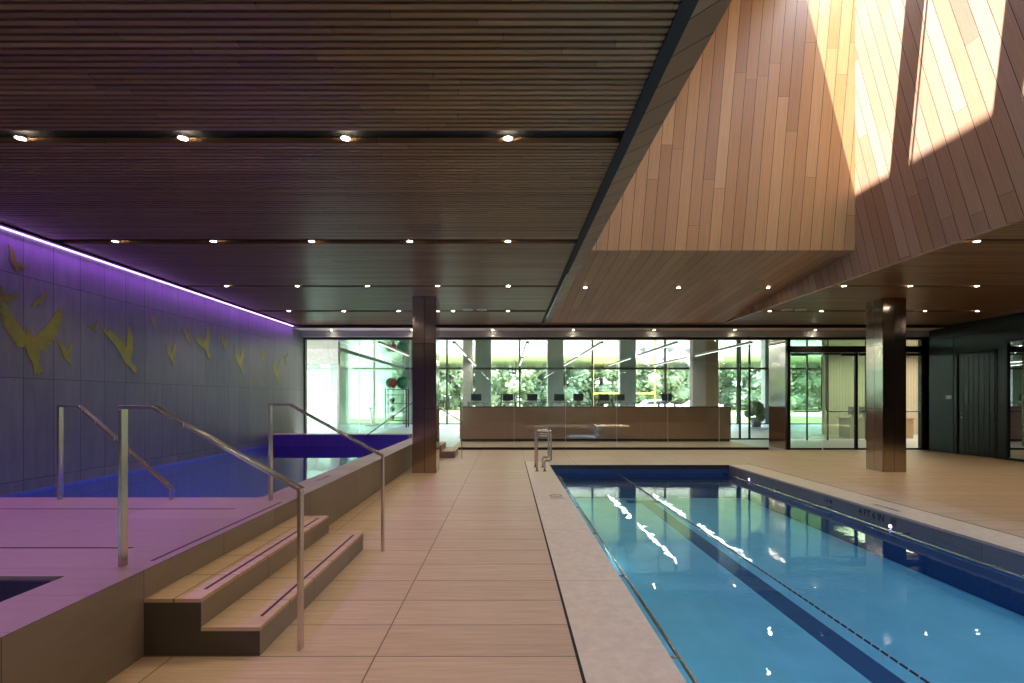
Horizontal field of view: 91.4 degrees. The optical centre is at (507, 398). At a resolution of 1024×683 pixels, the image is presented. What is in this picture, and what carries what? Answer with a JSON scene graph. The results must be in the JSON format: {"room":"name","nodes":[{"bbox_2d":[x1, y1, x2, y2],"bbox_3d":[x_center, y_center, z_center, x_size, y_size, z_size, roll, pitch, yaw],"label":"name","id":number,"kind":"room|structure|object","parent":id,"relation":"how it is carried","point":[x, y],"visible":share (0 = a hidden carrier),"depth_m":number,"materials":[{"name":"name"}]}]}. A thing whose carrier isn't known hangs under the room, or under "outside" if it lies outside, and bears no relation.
{"room":"spa","nodes":[
{"label":"spa","id":0,"kind":"room"},
{"bbox_2d":[0,222,306,495],"bbox_3d":[-6.130,0.265,6.000,0.200,4.870,18.000,0,0,0],"label":"wall","id":1,"kind":"structure","parent":0,"point":[213,395],"depth_m":7.78,"materials":[{"name":"tile"}]},
{"bbox_2d":[0,286,19,302],"bbox_3d":[-6.026,-1.256,6.049,0.005,0.185,0.262,0,0,0],"label":"inlay","id":2,"kind":"object","parent":1,"relation":"attached to","point":[5,297],"visible":1,"depth_m":6.02,"materials":[{"name":"gold metal"}]},
{"bbox_2d":[8,245,26,270],"bbox_3d":[-6.026,-1.716,6.147,0.005,0.309,0.235,0,0,0],"label":"inlay","id":3,"kind":"object","parent":1,"relation":"attached to","point":[12,255],"visible":1,"depth_m":6.10,"materials":[{"name":"gold metal"}]},
{"bbox_2d":[0,299,63,374],"bbox_3d":[-6.026,-0.776,6.354,0.005,0.946,0.877,0,0,0],"label":"inlay","id":4,"kind":"object","parent":1,"relation":"attached to","point":[44,338],"visible":1,"depth_m":6.35,"materials":[{"name":"gold metal"}]},
{"bbox_2d":[32,292,47,306],"bbox_3d":[-6.026,-1.286,6.435,0.005,0.241,0.216,0,0,0],"label":"inlay","id":5,"kind":"object","parent":1,"relation":"attached to","point":[39,301],"visible":1,"depth_m":6.44,"materials":[{"name":"gold metal"}]},
{"bbox_2d":[57,341,72,365],"bbox_3d":[-6.026,-0.624,6.807,0.005,0.335,0.244,0,0,0],"label":"inlay","id":6,"kind":"object","parent":1,"relation":"attached to","point":[66,353],"visible":1,"depth_m":6.82,"materials":[{"name":"gold metal"}]},
{"bbox_2d":[0,547,133,547],"bbox_3d":[-4.255,1.004,3.951,3.550,0.012,1.202,0,0,0],"label":"trim","id":7,"kind":"structure","parent":1,"relation":"attached to","point":[0,547],"depth_m":3.36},
{"bbox_2d":[102,326,136,373],"bbox_3d":[-6.026,-0.787,7.779,0.005,0.752,0.720,0,0,0],"label":"inlay","id":8,"kind":"object","parent":1,"relation":"attached to","point":[126,352],"visible":1,"depth_m":7.88,"materials":[{"name":"gold metal"}]},
{"bbox_2d":[0,223,294,325],"bbox_3d":[-5.992,-2.051,5.575,0.074,0.034,16.950,0,0,0],"label":"led strip","id":9,"kind":"object","parent":1,"relation":"attached to","point":[4,226],"visible":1,"depth_m":7.68,"materials":[{"name":"plastic"}]},
{"bbox_2d":[166,343,175,363],"bbox_3d":[-6.026,-0.813,8.947,0.005,0.401,0.244,0,0,0],"label":"inlay","id":10,"kind":"object","parent":1,"relation":"attached to","point":[170,354],"visible":1,"depth_m":8.95,"materials":[{"name":"gold metal"}]},
{"bbox_2d":[194,325,210,359],"bbox_3d":[-6.026,-1.146,9.884,0.005,0.711,0.548,0,0,0],"label":"inlay","id":11,"kind":"object","parent":1,"relation":"attached to","point":[204,344],"visible":1,"depth_m":9.99,"materials":[{"name":"gold metal"}]},
{"bbox_2d":[234,347,243,372],"bbox_3d":[-6.026,-0.872,11.214,0.005,0.623,0.414,0,0,0],"label":"inlay","id":12,"kind":"object","parent":1,"relation":"attached to","point":[239,360],"visible":1,"depth_m":11.26,"materials":[{"name":"gold metal"}]},
{"bbox_2d":[273,360,280,384],"bbox_3d":[-6.026,-0.706,13.028,0.005,0.684,0.447,0,0,0],"label":"inlay","id":13,"kind":"object","parent":1,"relation":"attached to","point":[277,371],"visible":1,"depth_m":13.07,"materials":[{"name":"gold metal"}]},
{"bbox_2d":[304,340,305,432],"bbox_3d":[-6.020,-0.150,14.800,0.060,3.300,0.100,0,0,0],"label":"trim","id":14,"kind":"structure","parent":1,"relation":"attached to","point":[304,340],"depth_m":14.77,"materials":[{"name":"brown metal"}]},
{"bbox_2d":[458,447,768,449],"bbox_3d":[0.685,1.465,14.800,14.030,0.070,0.080,0,0,0],"label":"trim","id":15,"kind":"structure","parent":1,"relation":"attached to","point":[459,448],"depth_m":14.76,"materials":[{"name":"brown metal"}]},
{"bbox_2d":[292,324,950,327],"bbox_3d":[3.085,-2.080,13.992,18.830,0.180,0.015,0,0,0],"label":"trim","id":16,"kind":"structure","parent":1,"relation":"attached to","point":[295,326],"depth_m":13.98,"materials":[{"name":"metal"}]},
{"bbox_2d":[0,0,1023,324],"bbox_3d":[3.035,-2.130,5.500,18.930,0.120,17.000,0,0,0],"label":"ceiling","id":17,"kind":"structure","parent":0,"point":[66,65],"depth_m":4.22,"materials":[{"name":"brown wood"}]},
{"bbox_2d":[13,134,27,140],"bbox_3d":[-3.870,-2.074,3.970,0.088,0.012,0.088,0,0,0],"label":"recessed light","id":18,"kind":"object","parent":17,"relation":"in","point":[16,136],"visible":1,"depth_m":3.96,"materials":[{"name":"glass"}]},
{"bbox_2d":[176,134,189,140],"bbox_3d":[-2.580,-2.074,3.970,0.088,0.012,0.088,0,0,0],"label":"recessed light","id":19,"kind":"object","parent":17,"relation":"in","point":[182,137],"visible":1,"depth_m":3.96,"materials":[{"name":"glass"}]},
{"bbox_2d":[340,134,350,140],"bbox_3d":[-1.290,-2.074,3.970,0.088,0.012,0.088,0,0,0],"label":"recessed light","id":20,"kind":"object","parent":17,"relation":"in","point":[344,137],"visible":1,"depth_m":3.96,"materials":[{"name":"glass"}]},
{"bbox_2d":[502,134,513,140],"bbox_3d":[0.000,-2.074,3.970,0.088,0.012,0.088,0,0,0],"label":"recessed light","id":21,"kind":"object","parent":17,"relation":"in","point":[507,137],"visible":1,"depth_m":3.96,"materials":[{"name":"glass"}]},
{"bbox_2d":[542,0,698,321],"bbox_3d":[0.943,-2.104,5.150,0.085,0.092,16.300,0,0,0],"label":"trim","id":22,"kind":"structure","parent":17,"relation":"attached to","point":[684,12],"depth_m":3.58,"materials":[{"name":"metal"}]},
{"bbox_2d":[544,0,731,322],"bbox_3d":[1.073,-2.118,5.300,0.175,0.104,16.600,0,0,0],"label":"trim","id":23,"kind":"structure","parent":17,"relation":"attached to","point":[706,16],"depth_m":3.60,"materials":[{"name":"brown wood"}]},
{"bbox_2d":[330,370,768,422],"bbox_3d":[0.670,-0.400,29.900,31.040,4.000,0.500,0,0,0],"label":"wall","id":24,"kind":"structure","parent":0,"point":[626,379],"depth_m":29.65,"materials":[{"name":"paint"}]},
{"bbox_2d":[307,349,404,429],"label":"window","id":25,"kind":"structure","parent":24,"relation":"in","point":[314,356],"depth_m":17.90,"materials":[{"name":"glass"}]},
{"bbox_2d":[307,369,821,423],"bbox_3d":[3.000,-0.150,29.600,32.000,3.300,0.120,0,0,0],"label":"window","id":26,"kind":"structure","parent":24,"relation":"in","point":[737,370],"depth_m":29.55,"materials":[{"name":"black metal"}]},
{"bbox_2d":[106,424,1023,682],"bbox_3d":[4.000,1.560,13.400,34.000,0.120,32.800,0,0,0],"label":"floor","id":27,"kind":"structure","parent":0,"point":[462,587],"depth_m":4.59,"materials":[{"name":"tile"}]},
{"bbox_2d":[0,433,411,682],"bbox_3d":[-4.078,1.647,5.600,3.904,1.505,17.200,0,0,0],"label":"deck","id":28,"kind":"object","parent":27,"relation":"on","point":[86,624],"visible":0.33,"depth_m":3.32,"materials":[{"name":"tile"}]},
{"bbox_2d":[0,580,53,601],"bbox_3d":[-4.265,1.710,-0.090,3.530,1.380,5.820,0,0,0],"label":"plunge pool","id":29,"kind":"object","parent":28,"relation":"in","point":[8,588],"visible":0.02,"depth_m":2.80,"materials":[{"name":"liquid"}]},
{"bbox_2d":[57,405,174,499],"bbox_3d":[-3.903,0.674,4.980,1.136,1.231,0.054,0,0,0],"label":"handrail","id":30,"kind":"object","parent":28,"relation":"on","point":[60,408],"visible":0.81,"depth_m":4.96,"materials":[{"name":"silver metal"}]},
{"bbox_2d":[0,435,408,496],"bbox_3d":[-4.265,1.650,8.840,3.530,1.500,7.520,0,0,0],"label":"pool","id":31,"kind":"object","parent":28,"relation":"in","point":[299,458],"visible":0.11,"depth_m":10.17,"materials":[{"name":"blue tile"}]},
{"bbox_2d":[150,502,280,560],"bbox_3d":[-2.201,1.001,3.970,0.020,0.004,1.760,0,0,0],"label":"trim","id":32,"kind":"structure","parent":28,"relation":"attached to","point":[279,502],"depth_m":3.69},
{"bbox_2d":[118,405,303,650],"bbox_3d":[-1.776,0.769,3.000,1.089,1.461,0.054,0,0,0],"label":"handrail","id":33,"kind":"object","parent":27,"relation":"on","point":[122,410],"visible":1,"depth_m":2.98,"materials":[{"name":"silver metal"}]},
{"bbox_2d":[144,516,362,655],"bbox_3d":[-1.788,1.333,3.960,0.676,0.335,2.080,0,0,0],"label":"stair","id":34,"kind":"structure","parent":27,"relation":"on","point":[238,603],"depth_m":3.23,"materials":[{"name":"tile"}]},
{"bbox_2d":[268,403,384,551],"bbox_3d":[-1.786,0.772,4.930,1.129,1.456,0.054,0,0,0],"label":"handrail","id":35,"kind":"object","parent":27,"relation":"on","point":[270,405],"visible":1,"depth_m":4.90,"materials":[{"name":"silver metal"}]},
{"bbox_2d":[365,404,378,425],"bbox_3d":[-7.600,0.891,28.000,0.500,1.218,1.000,0,0,0],"label":"exercise bike","id":36,"kind":"object","parent":27,"relation":"on","point":[373,408],"visible":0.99,"depth_m":28.02,"materials":[{"name":"white plastic"}]},
{"bbox_2d":[385,389,408,427],"bbox_3d":[-5.900,0.475,26.600,1.160,2.050,0.660,0,0,0],"label":"ball rack","id":37,"kind":"object","parent":27,"relation":"on","point":[387,403],"visible":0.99,"depth_m":26.32,"materials":[{"name":"grey metal"}]},
{"bbox_2d":[386,377,396,388],"bbox_3d":[-6.200,-0.850,26.600,0.600,0.600,0.600,0,0,0],"label":"exercise ball","id":38,"kind":"object","parent":37,"relation":"on","point":[391,383],"visible":0.98,"depth_m":26.39,"materials":[{"name":"red plastic"}]},
{"bbox_2d":[396,376,408,388],"bbox_3d":[-5.600,-0.870,26.600,0.660,0.660,0.660,0,0,0],"label":"exercise ball","id":39,"kind":"object","parent":37,"relation":"on","point":[402,382],"visible":1,"depth_m":26.37,"materials":[{"name":"green plastic"}]},
{"bbox_2d":[364,403,461,458],"bbox_3d":[-2.378,0.774,12.550,2.457,1.452,0.050,0,0,0],"label":"handrail","id":40,"kind":"object","parent":27,"relation":"on","point":[410,403],"visible":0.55,"depth_m":12.53,"materials":[{"name":"silver metal"}]},
{"bbox_2d":[412,297,438,472],"bbox_3d":[-1.690,-0.285,10.340,0.480,3.570,0.480,0,0,0],"label":"steel column","id":41,"kind":"structure","parent":27,"relation":"on","point":[425,310],"depth_m":10.10,"materials":[{"name":"brown metal"}]},
{"bbox_2d":[439,441,457,457],"bbox_3d":[-1.746,1.333,13.250,0.760,0.335,1.000,0,0,0],"label":"stair","id":42,"kind":"structure","parent":27,"relation":"on","point":[444,452],"depth_m":12.77,"materials":[{"name":"tile"}]},
{"bbox_2d":[463,363,472,405],"bbox_3d":[-2.000,-0.150,25.000,0.460,3.300,0.400,0,0,0],"label":"column","id":43,"kind":"structure","parent":27,"relation":"on","point":[467,367],"depth_m":24.80,"materials":[{"name":"grey stone"}]},
{"bbox_2d":[467,394,488,405],"bbox_3d":[-1.188,0.607,22.000,0.850,1.680,1.800,0,0,-20],"label":"treadmill","id":44,"kind":"object","parent":27,"relation":"on","point":[475,398],"visible":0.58,"depth_m":22.64,"materials":[{"name":"grey plastic"}]},
{"bbox_2d":[499,394,516,405],"bbox_3d":[0.000,0.605,22.000,0.850,1.683,1.800,0,0,0],"label":"elliptical trainer","id":45,"kind":"object","parent":27,"relation":"on","point":[507,398],"visible":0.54,"depth_m":22.70,"materials":[{"name":"grey plastic"}]},
{"bbox_2d":[523,394,541,405],"bbox_3d":[1.100,0.607,22.000,0.850,1.680,1.800,0,0,0],"label":"treadmill","id":46,"kind":"object","parent":27,"relation":"on","point":[531,398],"visible":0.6,"depth_m":22.70,"materials":[{"name":"grey plastic"}]},
{"bbox_2d":[534,428,549,467],"bbox_3d":[0.733,1.070,10.970,0.356,0.860,0.090,0,0,0],"label":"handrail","id":47,"kind":"object","parent":27,"relation":"on","point":[548,433],"visible":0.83,"depth_m":10.96,"materials":[{"name":"silver metal"}]},
{"bbox_2d":[535,430,551,471],"bbox_3d":[0.733,1.070,10.350,0.356,0.860,0.090,0,0,0],"label":"grab rail","id":48,"kind":"object","parent":27,"relation":"on","point":[537,435],"visible":1,"depth_m":10.33,"materials":[{"name":"silver metal"}]},
{"bbox_2d":[524,461,585,682],"bbox_3d":[0.404,1.509,4.500,0.018,0.022,15.000,0,0,0],"label":"trim","id":49,"kind":"structure","parent":27,"relation":"on","point":[554,571],"depth_m":3.64,"materials":[{"name":"metal"}]},
{"bbox_2d":[550,394,569,405],"bbox_3d":[2.332,0.607,22.000,0.850,1.680,1.800,0,0,0],"label":"treadmill","id":50,"kind":"object","parent":27,"relation":"on","point":[558,398],"visible":0.53,"depth_m":22.70,"materials":[{"name":"grey plastic"}]},
{"bbox_2d":[570,394,591,405],"bbox_3d":[3.344,0.607,22.000,0.850,1.680,1.800,0,0,-11],"label":"treadmill","id":51,"kind":"object","parent":27,"relation":"on","point":[577,398],"visible":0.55,"depth_m":22.68,"materials":[{"name":"grey plastic"}]},
{"bbox_2d":[595,394,615,405],"bbox_3d":[4.356,0.605,22.000,0.850,1.683,1.800,0,0,0],"label":"elliptical trainer","id":52,"kind":"object","parent":27,"relation":"on","point":[602,398],"visible":0.52,"depth_m":22.70,"materials":[{"name":"grey plastic"}]},
{"bbox_2d":[613,394,633,405],"bbox_3d":[5.640,0.607,23.500,0.850,1.680,1.800,0,0,-17],"label":"treadmill","id":53,"kind":"object","parent":27,"relation":"on","point":[619,398],"visible":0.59,"depth_m":24.16,"materials":[{"name":"grey plastic"}]},
{"bbox_2d":[658,394,679,405],"bbox_3d":[7.216,0.607,22.000,0.850,1.680,1.800,0,0,0],"label":"treadmill","id":54,"kind":"object","parent":27,"relation":"on","point":[665,398],"visible":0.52,"depth_m":22.70,"materials":[{"name":"grey plastic"}]},
{"bbox_2d":[690,361,705,405],"bbox_3d":[9.100,-0.150,24.000,0.620,3.300,0.400,0,0,0],"label":"column","id":55,"kind":"structure","parent":27,"relation":"on","point":[697,368],"depth_m":23.80,"materials":[{"name":"concrete"}]},
{"bbox_2d":[730,350,768,439],"bbox_3d":[8.950,-0.150,18.500,2.000,3.300,0.080,0,0,0],"label":"window","id":56,"kind":"structure","parent":27,"relation":"on","point":[749,351],"depth_m":18.46,"materials":[{"name":"black metal"}]},
{"bbox_2d":[744,400,765,426],"bbox_3d":[13.376,0.786,27.014,1.029,1.428,0.974,0,0,0],"label":"potted shrub","id":57,"kind":"object","parent":27,"relation":"on","point":[757,408],"visible":0.91,"depth_m":26.77,"materials":[{"name":"green plant"}]},
{"bbox_2d":[751,417,760,426],"bbox_3d":[13.400,1.250,27.000,0.600,0.500,0.600,0,0,0],"label":"pot","id":58,"kind":"object","parent":57,"relation":"attached to","point":[755,421],"depth_m":26.79,"materials":[{"name":"grey plastic"}]},
{"bbox_2d":[769,340,784,448],"bbox_3d":[8.297,-0.145,15.315,0.055,3.290,1.070,0,0,0],"label":"panel","id":59,"kind":"object","parent":27,"relation":"on","point":[776,348],"visible":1,"depth_m":15.34,"materials":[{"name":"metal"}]},
{"bbox_2d":[550,465,1023,682],"bbox_3d":[2.987,1.837,4.690,4.125,0.667,13.420,0,0,0],"label":"swimming pool","id":60,"kind":"object","parent":27,"relation":"in","point":[947,617],"visible":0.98,"depth_m":5.56,"materials":[{"name":"blue liquid"}]},
{"bbox_2d":[557,473,697,682],"bbox_3d":[1.034,1.680,4.690,0.179,0.027,13.180,0,0,0],"label":"pool edge","id":61,"kind":"object","parent":60,"relation":"attached to","point":[677,656],"visible":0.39,"depth_m":4.02,"materials":[{"name":"tile"}]},
{"bbox_2d":[618,473,929,682],"bbox_3d":[2.500,1.688,4.705,0.016,0.016,13.310,0,0,0],"label":"lane rope","id":62,"kind":"object","parent":60,"relation":"on","point":[794,592],"visible":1,"depth_m":4.06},
{"bbox_2d":[723,473,1023,578],"bbox_3d":[4.941,1.680,4.690,0.179,0.027,13.180,0,0,0],"label":"grab rail","id":63,"kind":"object","parent":60,"relation":"attached to","point":[825,508],"visible":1,"depth_m":6.24,"materials":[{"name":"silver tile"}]},
{"bbox_2d":[837,417,915,437],"bbox_3d":[14.200,1.110,19.325,2.500,0.780,0.750,0,0,0],"label":"reception desk","id":64,"kind":"object","parent":27,"relation":"on","point":[846,424],"visible":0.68,"depth_m":19.00,"materials":[{"name":"brown wood"}]},
{"bbox_2d":[866,298,905,471],"bbox_3d":[7.940,-0.285,10.510,0.480,3.570,0.480,0,0,0],"label":"steel column","id":65,"kind":"structure","parent":27,"relation":"on","point":[885,317],"depth_m":10.27,"materials":[{"name":"brown metal"}]},
{"bbox_2d":[751,464,1023,537],"bbox_3d":[5.571,1.509,4.300,0.012,0.022,14.600,0,0,0],"label":"trim","id":66,"kind":"structure","parent":27,"relation":"on","point":[751,464],"depth_m":6.88,"materials":[{"name":"metal"}]},
{"bbox_2d":[459,406,731,440],"bbox_3d":[3.075,0.882,17.775,9.590,1.236,0.390,0,0,0],"label":"wall","id":67,"kind":"structure","parent":0,"point":[479,423],"depth_m":17.60,"materials":[{"name":"brown wood"}]},
{"bbox_2d":[307,340,917,368],"bbox_3d":[4.000,-1.810,22.350,34.000,0.020,14.900,0,0,0],"label":"window","id":68,"kind":"structure","parent":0,"point":[486,354],"depth_m":20.22,"materials":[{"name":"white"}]},
{"bbox_2d":[378,342,409,355],"bbox_3d":[-4.090,-1.778,18.250,0.100,0.039,4.740,0,0,0],"label":"recessed light","id":69,"kind":"object","parent":68,"relation":"in","point":[380,343],"visible":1,"depth_m":17.64,"materials":[{"name":"grey plastic"}]},
{"bbox_2d":[579,342,603,355],"bbox_3d":[2.990,-1.778,18.250,0.100,0.039,4.740,0,0,0],"label":"recessed light","id":70,"kind":"object","parent":68,"relation":"in","point":[600,343],"visible":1,"depth_m":17.54,"materials":[{"name":"grey plastic"}]},
{"bbox_2d":[637,342,677,355],"bbox_3d":[5.360,-1.778,18.250,0.100,0.039,4.740,0,0,0],"label":"recessed light","id":71,"kind":"object","parent":68,"relation":"in","point":[675,342],"visible":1,"depth_m":17.76,"materials":[{"name":"grey plastic"}]},
{"bbox_2d":[694,342,752,355],"bbox_3d":[7.730,-1.778,18.250,0.100,0.039,4.740,0,0,0],"label":"recessed light","id":72,"kind":"object","parent":68,"relation":"in","point":[749,342],"visible":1,"depth_m":17.61,"materials":[{"name":"grey plastic"}]},
{"bbox_2d":[301,331,928,336],"bbox_3d":[3.500,-2.120,13.250,35.000,0.600,33.500,0,0,0],"label":"roof","id":73,"kind":"structure","parent":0,"point":[303,333],"depth_m":14.60,"materials":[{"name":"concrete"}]},
{"bbox_2d":[295,328,941,330],"bbox_3d":[3.085,-2.015,14.400,18.830,0.030,0.800,0,0,0],"label":"ceiling","id":74,"kind":"structure","parent":0,"point":[301,329],"depth_m":14.39,"materials":[{"name":"paint"}]},
{"bbox_2d":[551,251,851,322],"bbox_3d":[3.510,-2.312,11.026,4.700,0.485,5.148,0,0,0],"label":"soffit","id":75,"kind":"structure","parent":0,"point":[622,286],"depth_m":10.22,"materials":[{"name":"brown wood"}]},
{"bbox_2d":[706,362,717,405],"bbox_3d":[9.950,-0.150,24.750,0.800,3.300,0.300,0,0,0],"label":"wall panel","id":76,"kind":"object","parent":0,"point":[711,367],"visible":0.43,"depth_m":24.60,"materials":[{"name":"wood"}]},
{"bbox_2d":[591,0,854,250],"bbox_3d":[3.510,-4.806,8.480,4.700,4.588,0.080,0,0,0],"label":"wall","id":77,"kind":"structure","parent":0,"point":[755,151],"depth_m":8.44,"materials":[{"name":"brown wood"}]},
{"bbox_2d":[791,353,821,449],"bbox_3d":[8.820,0.070,14.760,0.920,2.860,0.120,0,0,0],"label":"door","id":78,"kind":"structure","parent":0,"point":[792,354],"depth_m":14.74,"materials":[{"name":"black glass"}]},
{"bbox_2d":[823,353,855,449],"bbox_3d":[9.790,0.070,14.760,0.900,2.860,0.120,0,0,0],"label":"door","id":79,"kind":"structure","parent":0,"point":[841,354],"depth_m":14.74,"materials":[{"name":"black metal"}]},
{"bbox_2d":[812,337,928,448],"bbox_3d":[16.750,-0.200,22.200,8.900,3.400,15.200,0,0,0],"label":"wall","id":80,"kind":"structure","parent":0,"point":[841,368],"depth_m":21.00,"materials":[{"name":"paint"}]},
{"bbox_2d":[303,337,924,446],"bbox_3d":[3.085,-0.372,14.820,18.830,3.655,0.160,0,0,0],"label":"window","id":81,"kind":"structure","parent":80,"relation":"in","point":[359,340],"depth_m":14.74,"materials":[{"name":"black metal"}]},
{"bbox_2d":[806,355,865,439],"bbox_3d":[11.525,-0.150,18.200,3.050,3.300,0.060,0,0,0],"label":"window","id":82,"kind":"structure","parent":80,"relation":"in","point":[807,355],"depth_m":18.18,"materials":[{"name":"black metal"}]},
{"bbox_2d":[785,340,924,449],"bbox_3d":[10.270,-0.125,14.800,4.060,3.250,0.120,0,0,0],"label":"trim","id":83,"kind":"structure","parent":80,"relation":"attached to","point":[920,348],"depth_m":14.74,"materials":[{"name":"brown metal"}]},
{"bbox_2d":[724,0,1023,322],"bbox_3d":[5.900,-4.582,6.250,0.080,5.036,14.700,0,0,0],"label":"wall","id":84,"kind":"structure","parent":0,"point":[939,84],"depth_m":6.97,"materials":[{"name":"brown wood"}]},
{"bbox_2d":[906,353,922,449],"bbox_3d":[11.755,0.070,14.760,0.870,2.860,0.120,0,0,0],"label":"door","id":85,"kind":"structure","parent":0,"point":[907,354],"depth_m":14.73,"materials":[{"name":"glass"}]},
{"bbox_2d":[925,312,1023,459],"bbox_3d":[12.400,-0.285,6.000,0.200,3.570,18.000,0,0,0],"label":"wall","id":86,"kind":"structure","parent":0,"point":[939,433],"depth_m":13.87,"materials":[{"name":"black paint"}]},
{"bbox_2d":[927,330,1003,452],"bbox_3d":[12.297,-0.107,13.570,0.006,3.215,2.460,0,0,0],"label":"trim","id":87,"kind":"structure","parent":86,"relation":"attached to","point":[999,330],"depth_m":13.80,"materials":[{"name":"metal"}]},
{"bbox_2d":[955,349,997,458],"bbox_3d":[12.307,0.120,13.150,0.146,2.760,1.180,0,0,0],"label":"door","id":88,"kind":"structure","parent":86,"relation":"in","point":[976,375],"depth_m":13.12,"materials":[{"name":"black wood"}]},
{"bbox_2d":[1005,338,1023,461],"bbox_3d":[12.310,0.025,10.670,0.080,2.950,3.340,0,0,0],"label":"window","id":89,"kind":"structure","parent":86,"relation":"in","point":[1014,348],"depth_m":12.15,"materials":[{"name":"glass"}]},
{"label":"outside","id":90,"kind":"structure","parent":0,"visible":0},
{"bbox_2d":[307,401,821,422],"bbox_3d":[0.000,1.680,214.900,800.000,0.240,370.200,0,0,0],"label":"lawn","id":91,"kind":"structure","parent":90,"point":[441,419],"depth_m":38.05,"materials":[{"name":"plant"}]},
{"bbox_2d":[307,370,319,409],"bbox_3d":[-29.273,-4.811,72.692,9.793,13.068,8.143,0,0,27],"label":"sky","id":92,"kind":"structure","parent":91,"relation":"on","point":[312,392],"depth_m":70.07,"materials":[{"name":"white"}]},
{"bbox_2d":[320,370,391,418],"bbox_3d":[-12.500,-0.530,41.500,5.300,4.180,3.300,0,0,0],"label":"storage shed","id":93,"kind":"object","parent":91,"relation":"on","point":[366,376],"visible":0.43,"depth_m":40.00,"materials":[{"name":"white paint"}]},
{"bbox_2d":[392,370,402,408],"bbox_3d":[-14.652,-5.825,72.081,9.831,15.272,8.942,0,0,-30],"label":"tree","id":94,"kind":"object","parent":91,"relation":"on","point":[397,395],"visible":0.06,"depth_m":68.21,"materials":[{"name":"green plant"}]},
{"bbox_2d":[439,370,462,409],"bbox_3d":[-9.017,-4.985,73.864,8.851,13.995,9.014,0,0,-33],"label":"tree","id":95,"kind":"object","parent":91,"relation":"on","point":[455,401],"visible":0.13,"depth_m":72.44,"materials":[{"name":"green plant"}]},
{"bbox_2d":[445,370,474,407],"bbox_3d":[-6.493,-3.886,78.537,6.867,11.182,8.301,0,0,28],"label":"tree","id":96,"kind":"object","parent":91,"relation":"on","point":[450,375],"visible":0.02,"depth_m":76.43,"materials":[{"name":"green plant"}]},
{"bbox_2d":[450,370,512,405],"bbox_3d":[-3.281,-4.300,72.886,9.574,12.019,8.373,0,0,31],"label":"tree","id":97,"kind":"object","parent":91,"relation":"on","point":[495,374],"visible":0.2,"depth_m":70.74,"materials":[{"name":"green plant"}]},
{"bbox_2d":[491,370,538,405],"bbox_3d":[0.762,-4.757,70.945,8.361,12.959,6.951,0,0,12],"label":"tree","id":98,"kind":"object","parent":91,"relation":"on","point":[512,387],"visible":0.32,"depth_m":69.66,"materials":[{"name":"green plant"}]},
{"bbox_2d":[521,370,590,405],"bbox_3d":[6.205,-6.533,70.502,9.697,16.728,8.820,0,0,41],"label":"tree","id":99,"kind":"object","parent":91,"relation":"on","point":[579,377],"visible":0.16,"depth_m":70.10,"materials":[{"name":"green plant"}]},
{"bbox_2d":[537,370,595,395],"bbox_3d":[8.735,-6.140,80.484,10.923,15.920,9.324,0,0,-12],"label":"tree","id":100,"kind":"object","parent":91,"relation":"on","point":[567,374],"visible":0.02,"depth_m":78.61,"materials":[{"name":"green plant"}]},
{"bbox_2d":[563,370,617,405],"bbox_3d":[12.282,-4.289,73.672,8.600,12.516,8.682,0,0,-42],"label":"tree","id":101,"kind":"object","parent":91,"relation":"on","point":[608,374],"visible":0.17,"depth_m":72.09,"materials":[{"name":"green plant"}]},
{"bbox_2d":[590,373,611,405],"bbox_3d":[15.554,-6.359,80.977,10.903,16.370,9.307,0,0,-9],"label":"tree","id":102,"kind":"object","parent":91,"relation":"on","point":[598,378],"visible":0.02,"depth_m":81.00,"materials":[{"name":"green plant"}]},
{"bbox_2d":[593,370,655,405],"bbox_3d":[9.715,-2.220,42.000,5.410,7.560,0.171,0,0,0],"label":"goal frame","id":103,"kind":"object","parent":91,"relation":"on","point":[654,393],"visible":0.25,"depth_m":41.95,"materials":[{"name":"yellow paint"}]},
{"bbox_2d":[609,370,651,405],"bbox_3d":[17.502,-4.900,73.844,7.578,13.249,9.114,0,0,-27],"label":"tree","id":104,"kind":"object","parent":91,"relation":"on","point":[639,397],"visible":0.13,"depth_m":71.78,"materials":[{"name":"green plant"}]},
{"bbox_2d":[639,370,689,404],"bbox_3d":[22.480,-6.339,72.683,8.878,16.182,10.678,0,0,-26],"label":"tree","id":105,"kind":"object","parent":91,"relation":"on","point":[676,380],"visible":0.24,"depth_m":70.24,"materials":[{"name":"green plant"}]},
{"bbox_2d":[684,370,724,401],"bbox_3d":[28.233,-4.505,72.670,7.577,12.975,7.505,0,0,34],"label":"tree","id":106,"kind":"object","parent":91,"relation":"on","point":[720,380],"visible":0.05,"depth_m":72.66,"materials":[{"name":"green plant"}]},
{"bbox_2d":[718,370,760,409],"bbox_3d":[33.944,-6.045,71.620,8.964,15.724,9.855,0,0,26],"label":"tree","id":107,"kind":"object","parent":91,"relation":"on","point":[727,395],"visible":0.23,"depth_m":70.12,"materials":[{"name":"green plant"}]},
{"bbox_2d":[751,370,820,409],"bbox_3d":[40.659,-5.072,71.490,9.746,14.179,9.839,0,0,-23],"label":"tree","id":108,"kind":"object","parent":91,"relation":"on","point":[797,400],"visible":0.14,"depth_m":70.08,"materials":[{"name":"green plant"}]},
{"bbox_2d":[792,370,820,409],"bbox_3d":[45.549,-4.844,73.146,10.104,13.135,8.401,0,0,21],"label":"tree","id":109,"kind":"object","parent":91,"relation":"on","point":[818,393],"visible":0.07,"depth_m":72.96,"materials":[{"name":"green plant"}]},
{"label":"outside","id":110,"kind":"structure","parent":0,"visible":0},
{"bbox_2d":[307,412,821,416],"bbox_3d":[0.000,1.550,51.000,120.000,0.020,14.000,0,0,0],"label":"car park","id":111,"kind":"structure","parent":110,"point":[316,414],"depth_m":49.67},
{"bbox_2d":[636,400,677,405],"bbox_3d":[14.604,0.816,50.000,4.393,1.449,1.760,0,0,0],"label":"car","id":112,"kind":"object","parent":111,"relation":"on","point":[645,402],"visible":0.21,"depth_m":49.16,"materials":[{"name":"white paint"}]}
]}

